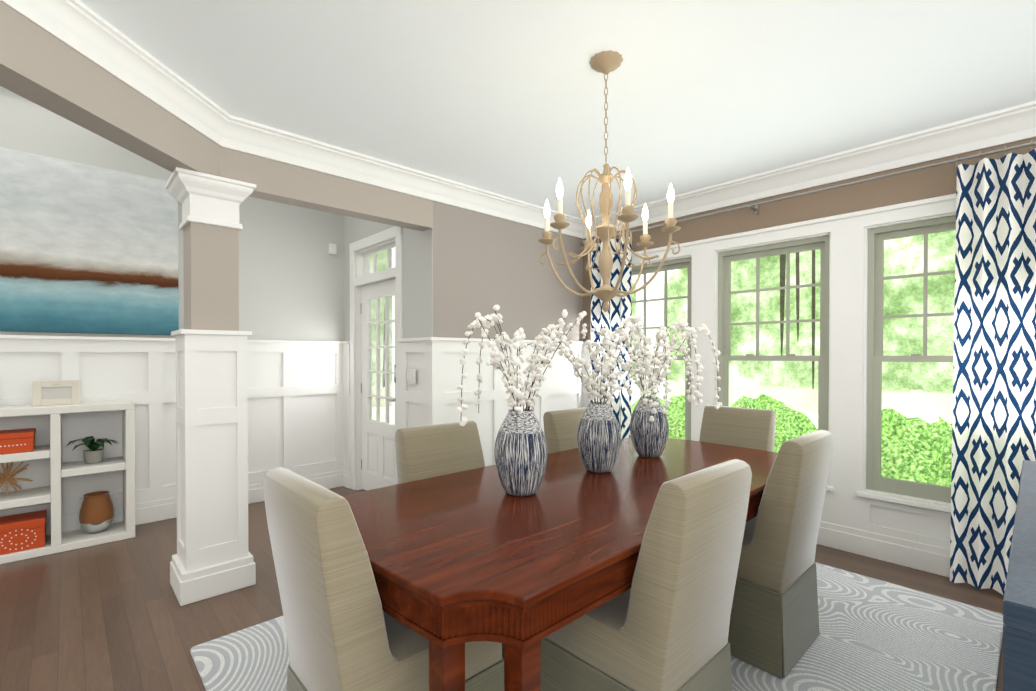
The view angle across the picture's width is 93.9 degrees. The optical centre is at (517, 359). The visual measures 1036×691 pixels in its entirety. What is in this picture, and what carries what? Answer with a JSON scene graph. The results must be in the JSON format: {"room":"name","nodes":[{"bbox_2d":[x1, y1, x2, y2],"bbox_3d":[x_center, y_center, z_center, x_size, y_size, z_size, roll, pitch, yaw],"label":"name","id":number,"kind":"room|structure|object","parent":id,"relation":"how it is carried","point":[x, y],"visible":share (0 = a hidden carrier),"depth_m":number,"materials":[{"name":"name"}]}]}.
{"room":"dining room","nodes":[
{"label":"dining room","id":0,"kind":"room"},
{"bbox_2d":[0,1,220,176],"bbox_3d":[-1.812,-1.230,1.502,0.150,0.480,2.550,0,0,2],"label":"angled beam","id":1,"kind":"structure","parent":0,"point":[41,67],"depth_m":1.97,"materials":[{"name":"beige paint"}]},
{"bbox_2d":[0,86,344,534],"bbox_3d":[-4.123,-0.551,2.783,6.640,3.700,0.188,0,1,-43],"label":"wall","id":2,"kind":"structure","parent":0,"point":[291,295],"depth_m":3.94,"materials":[{"name":"grey paint"}]},
{"bbox_2d":[0,147,178,334],"bbox_3d":[-3.135,-0.810,3.597,1.000,1.235,0.040,0,1,-43],"label":"painting","id":3,"kind":"object","parent":2,"relation":"attached to","point":[84,248],"visible":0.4,"depth_m":3.54,"materials":[{"name":"fabric"}]},
{"bbox_2d":[329,243,336,254],"bbox_3d":[-1.845,-1.098,4.815,0.070,0.100,0.030,0,1,-43],"label":"switch plate","id":4,"kind":"object","parent":2,"relation":"attached to","point":[332,247],"depth_m":4.80,"materials":[{"name":"white plastic"}]},
{"bbox_2d":[220,146,432,230],"bbox_3d":[-1.234,-1.245,3.272,1.455,0.480,0.140,0,1,-43],"label":"wall","id":5,"kind":"structure","parent":0,"point":[280,182],"depth_m":3.16,"materials":[{"name":"beige paint"}]},
{"bbox_2d":[0,0,1035,238],"bbox_3d":[-0.119,-1.281,1.659,5.619,0.160,3.740,0,1,-43],"label":"crown molding","id":6,"kind":"structure","parent":5,"relation":"attached to","point":[80,27],"depth_m":2.96,"materials":[{"name":"white paint"}]},
{"bbox_2d":[342,216,429,489],"bbox_3d":[-1.175,-0.564,4.350,0.188,3.700,1.630,0,1,-43],"label":"wall","id":7,"kind":"structure","parent":0,"point":[375,252],"depth_m":4.31,"materials":[{"name":"grey paint"}]},
{"bbox_2d":[361,279,395,489],"bbox_3d":[-1.282,0.280,4.467,0.105,1.985,0.802,0,1,-43],"label":"door","id":8,"kind":"structure","parent":7,"relation":"attached to","point":[378,357],"depth_m":4.53,"materials":[{"name":"white wood"}]},
{"bbox_2d":[407,369,415,383],"bbox_3d":[-0.864,0.139,3.908,0.012,0.120,0.130,0,1,-43],"label":"switch plate","id":9,"kind":"object","parent":7,"relation":"attached to","point":[411,376],"depth_m":3.90,"materials":[{"name":"white plastic"}]},
{"bbox_2d":[0,486,1003,690],"bbox_3d":[-1.546,1.371,1.468,8.600,0.120,5.970,0,1,-43],"label":"floor","id":10,"kind":"structure","parent":0,"point":[113,616],"depth_m":2.52,"materials":[{"name":"brown wood"}]},
{"bbox_2d":[0,400,134,563],"bbox_3d":[-3.337,0.805,3.197,1.240,0.980,0.310,0,1,-43],"label":"bookcase","id":11,"kind":"object","parent":10,"relation":"on","point":[57,540],"visible":0.98,"depth_m":3.29,"materials":[{"name":"white wood"}]},
{"bbox_2d":[0,461,32,494],"bbox_3d":[-3.369,0.778,3.185,0.246,0.229,0.238,0,1,-43],"label":"starburst sculpture","id":12,"kind":"object","parent":11,"relation":"in","point":[7,476],"visible":0.92,"depth_m":3.19,"materials":[{"name":"brown wood"}]},
{"bbox_2d":[0,428,35,454],"bbox_3d":[-3.400,0.540,3.115,0.406,0.130,0.226,0,1,-43],"label":"box","id":13,"kind":"object","parent":11,"relation":"in","point":[17,441],"visible":0.98,"depth_m":3.13,"materials":[{"name":"orange"}]},
{"bbox_2d":[0,510,46,554],"bbox_3d":[-3.392,1.150,3.141,0.466,0.190,0.246,0,1,-43],"label":"box","id":14,"kind":"object","parent":11,"relation":"in","point":[22,532],"visible":1,"depth_m":3.15,"materials":[{"name":"orange"}]},
{"bbox_2d":[32,380,80,405],"bbox_3d":[-3.179,0.232,3.334,0.240,0.170,0.062,0,1,-39],"label":"photo frame","id":15,"kind":"object","parent":11,"relation":"on","point":[49,393],"visible":0.9,"depth_m":3.32,"materials":[{"name":"beige wood"}]},
{"bbox_2d":[67,436,117,463],"bbox_3d":[-3.044,0.649,3.466,0.297,0.186,0.330,0,1,-43],"label":"potted plant","id":16,"kind":"object","parent":11,"relation":"in","point":[93,454],"visible":1,"depth_m":3.44,"materials":[{"name":"green plant"}]},
{"bbox_2d":[79,491,113,532],"bbox_3d":[-3.043,1.106,3.493,0.190,0.272,0.190,0,1,-43],"label":"vase","id":17,"kind":"object","parent":11,"relation":"in","point":[96,514],"visible":1,"depth_m":3.44,"materials":[{"name":"brown ceramic"}]},
{"bbox_2d":[165,167,255,605],"bbox_3d":[-1.767,0.149,2.788,0.380,2.300,0.380,0,1,-43],"label":"column","id":18,"kind":"structure","parent":10,"relation":"on","point":[213,557],"depth_m":2.69,"materials":[{"name":"white wood"}]},
{"bbox_2d":[190,562,1002,690],"bbox_3d":[0.494,1.297,2.306,3.070,0.012,2.480,0,1,-43],"label":"rug","id":19,"kind":"object","parent":10,"relation":"on","point":[876,635],"visible":0.4,"depth_m":2.15,"materials":[{"name":"grey fabric"}]},
{"bbox_2d":[262,467,503,690],"bbox_3d":[-0.404,0.814,1.507,0.604,0.965,0.476,0,1,-43],"label":"chair","id":20,"kind":"object","parent":19,"relation":"on","point":[345,631],"visible":0.73,"depth_m":1.25,"materials":[{"name":"fabric"}]},
{"bbox_2d":[395,420,503,658],"bbox_3d":[-0.223,0.807,2.228,0.476,0.965,0.604,0,1,-43],"label":"chair","id":21,"kind":"object","parent":19,"relation":"on","point":[427,451],"visible":0.12,"depth_m":2.32,"materials":[{"name":"fabric"}]},
{"bbox_2d":[342,437,777,690],"bbox_3d":[0.403,0.917,2.232,2.420,0.746,1.100,0,1,-43],"label":"dining table","id":22,"kind":"object","parent":19,"relation":"on","point":[458,560],"visible":0.56,"depth_m":1.44,"materials":[{"name":"brown wood"}]},
{"bbox_2d":[494,409,547,495],"bbox_3d":[0.012,0.376,1.973,0.218,0.338,0.218,0,0,-1],"label":"vase","id":23,"kind":"object","parent":22,"relation":"on","point":[520,452],"visible":0.9,"depth_m":1.90,"materials":[{"name":"ceramic"}]},
{"bbox_2d":[456,305,586,425],"bbox_3d":[-0.009,0.135,1.965,0.555,0.720,0.607,0,1,-43],"label":"blossom branches","id":24,"kind":"object","parent":23,"relation":"in","point":[550,341],"visible":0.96,"depth_m":1.93,"materials":[{"name":"white plant"}]},
{"bbox_2d":[577,402,620,472],"bbox_3d":[0.394,0.377,2.355,0.211,0.328,0.211,0,0,-1],"label":"vase","id":25,"kind":"object","parent":22,"relation":"on","point":[598,437],"visible":0.92,"depth_m":2.28,"materials":[{"name":"ceramic"}]},
{"bbox_2d":[527,316,663,421],"bbox_3d":[0.390,0.134,2.451,0.557,0.714,0.694,0,1,-43],"label":"blossom branches","id":26,"kind":"object","parent":25,"relation":"in","point":[596,388],"visible":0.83,"depth_m":2.33,"materials":[{"name":"white plant"}]},
{"bbox_2d":[630,396,668,457],"bbox_3d":[0.731,0.374,2.697,0.211,0.328,0.211,0,0,-1],"label":"vase","id":27,"kind":"object","parent":22,"relation":"on","point":[649,438],"visible":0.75,"depth_m":2.62,"materials":[{"name":"ceramic"}]},
{"bbox_2d":[599,314,722,413],"bbox_3d":[0.761,0.127,2.681,0.800,0.724,0.675,0,1,-43],"label":"blossom branches","id":28,"kind":"object","parent":27,"relation":"in","point":[662,333],"visible":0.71,"depth_m":2.58,"materials":[{"name":"white plant"}]},
{"bbox_2d":[543,407,586,453],"bbox_3d":[0.517,0.801,2.916,0.476,0.965,0.604,0,1,-43],"label":"chair","id":29,"kind":"object","parent":19,"relation":"on","point":[560,429],"visible":0.08,"depth_m":2.95,"materials":[{"name":"fabric"}]},
{"bbox_2d":[540,459,751,690],"bbox_3d":[0.399,0.812,1.648,0.476,0.965,0.604,0,1,-43],"label":"chair","id":30,"kind":"object","parent":19,"relation":"on","point":[662,623],"visible":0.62,"depth_m":1.42,"materials":[{"name":"fabric"}]},
{"bbox_2d":[699,405,775,516],"bbox_3d":[1.266,0.801,3.020,0.604,0.965,0.476,0,1,-43],"label":"chair","id":31,"kind":"object","parent":19,"relation":"on","point":[751,428],"visible":0.17,"depth_m":3.12,"materials":[{"name":"fabric"}]},
{"bbox_2d":[728,430,833,677],"bbox_3d":[1.080,0.807,2.282,0.476,0.965,0.604,0,1,-43],"label":"chair","id":32,"kind":"object","parent":19,"relation":"on","point":[774,624],"visible":0.56,"depth_m":2.02,"materials":[{"name":"fabric"}]},
{"bbox_2d":[1002,460,1035,690],"bbox_3d":[1.855,0.893,1.406,1.900,0.835,0.592,0,1,-43],"label":"chair","id":33,"kind":"object","parent":10,"relation":"on","point":[1019,637],"visible":1,"depth_m":0.97,"materials":[{"name":"blue fabric"}]},
{"bbox_2d":[423,201,583,466],"bbox_3d":[0.007,-0.105,4.403,1.989,2.780,0.189,0,1,-43],"label":"wall","id":34,"kind":"structure","parent":0,"point":[474,262],"depth_m":4.11,"materials":[{"name":"beige paint"}]},
{"bbox_2d":[80,0,1035,218],"bbox_3d":[0.088,-1.423,1.850,5.155,0.120,3.840,0,1,-43],"label":"ceiling","id":35,"kind":"structure","parent":0,"point":[504,97],"depth_m":2.34,"materials":[{"name":"white paint"}]},
{"bbox_2d":[538,50,680,311],"bbox_3d":[0.403,-0.791,2.217,0.653,1.150,0.603,0,1,-43],"label":"chandelier","id":36,"kind":"object","parent":35,"relation":"hanging from","point":[605,62],"visible":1,"depth_m":2.19,"materials":[{"name":"beige"}]},
{"bbox_2d":[583,137,1035,577],"bbox_3d":[1.971,-0.098,3.614,0.190,2.780,4.020,0,1,-43],"label":"wall","id":37,"kind":"structure","parent":0,"point":[868,509],"depth_m":3.26,"materials":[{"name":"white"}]},
{"bbox_2d":[582,141,1035,243],"bbox_3d":[1.900,-1.142,3.512,0.141,0.070,3.580,0,1,-43],"label":"curtain rod","id":38,"kind":"object","parent":37,"relation":"attached to","point":[891,174],"visible":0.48,"depth_m":3.14,"materials":[{"name":"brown metal"}]},
{"bbox_2d":[590,230,631,438],"bbox_3d":[0.856,0.044,4.564,0.094,2.440,0.478,0,1,-43],"label":"curtain","id":39,"kind":"object","parent":38,"relation":"hanging from","point":[616,314],"visible":0.38,"depth_m":4.50,"materials":[{"name":"blue fabric"}]},
{"bbox_2d":[950,140,1035,594],"bbox_3d":[2.784,0.061,2.491,0.096,2.440,0.822,0,1,-43],"label":"curtain","id":40,"kind":"object","parent":38,"relation":"hanging from","point":[994,411],"visible":0.9,"depth_m":2.67,"materials":[{"name":"blue fabric"}]},
{"label":"outside","id":41,"kind":"structure","parent":0,"visible":0},
{"bbox_2d":[632,399,929,427],"bbox_3d":[5.590,1.318,6.380,8.860,0.001,30.000,0,1,-43],"label":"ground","id":42,"kind":"structure","parent":41,"point":[812,417],"depth_m":10.65,"materials":[{"name":"white"}]},
{"bbox_2d":[632,269,677,400],"bbox_3d":[-0.239,-0.171,6.318,3.860,3.120,3.030,0,1,-43],"label":"columns","id":43,"kind":"structure","parent":42,"relation":"on","point":[656,313],"depth_m":6.42,"materials":[{"name":"white paint"}]},
{"bbox_2d":[632,393,951,486],"bbox_3d":[2.822,1.077,4.434,1.672,1.454,5.078,0,1,-43],"label":"shrubs","id":44,"kind":"object","parent":42,"relation":"on","point":[902,461],"depth_m":3.63,"materials":[{"name":"green plant"}]},
{"bbox_2d":[632,230,955,423],"bbox_3d":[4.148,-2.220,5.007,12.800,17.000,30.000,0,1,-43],"label":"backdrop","id":45,"kind":"structure","parent":41,"point":[913,377],"depth_m":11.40,"materials":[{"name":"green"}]}
]}

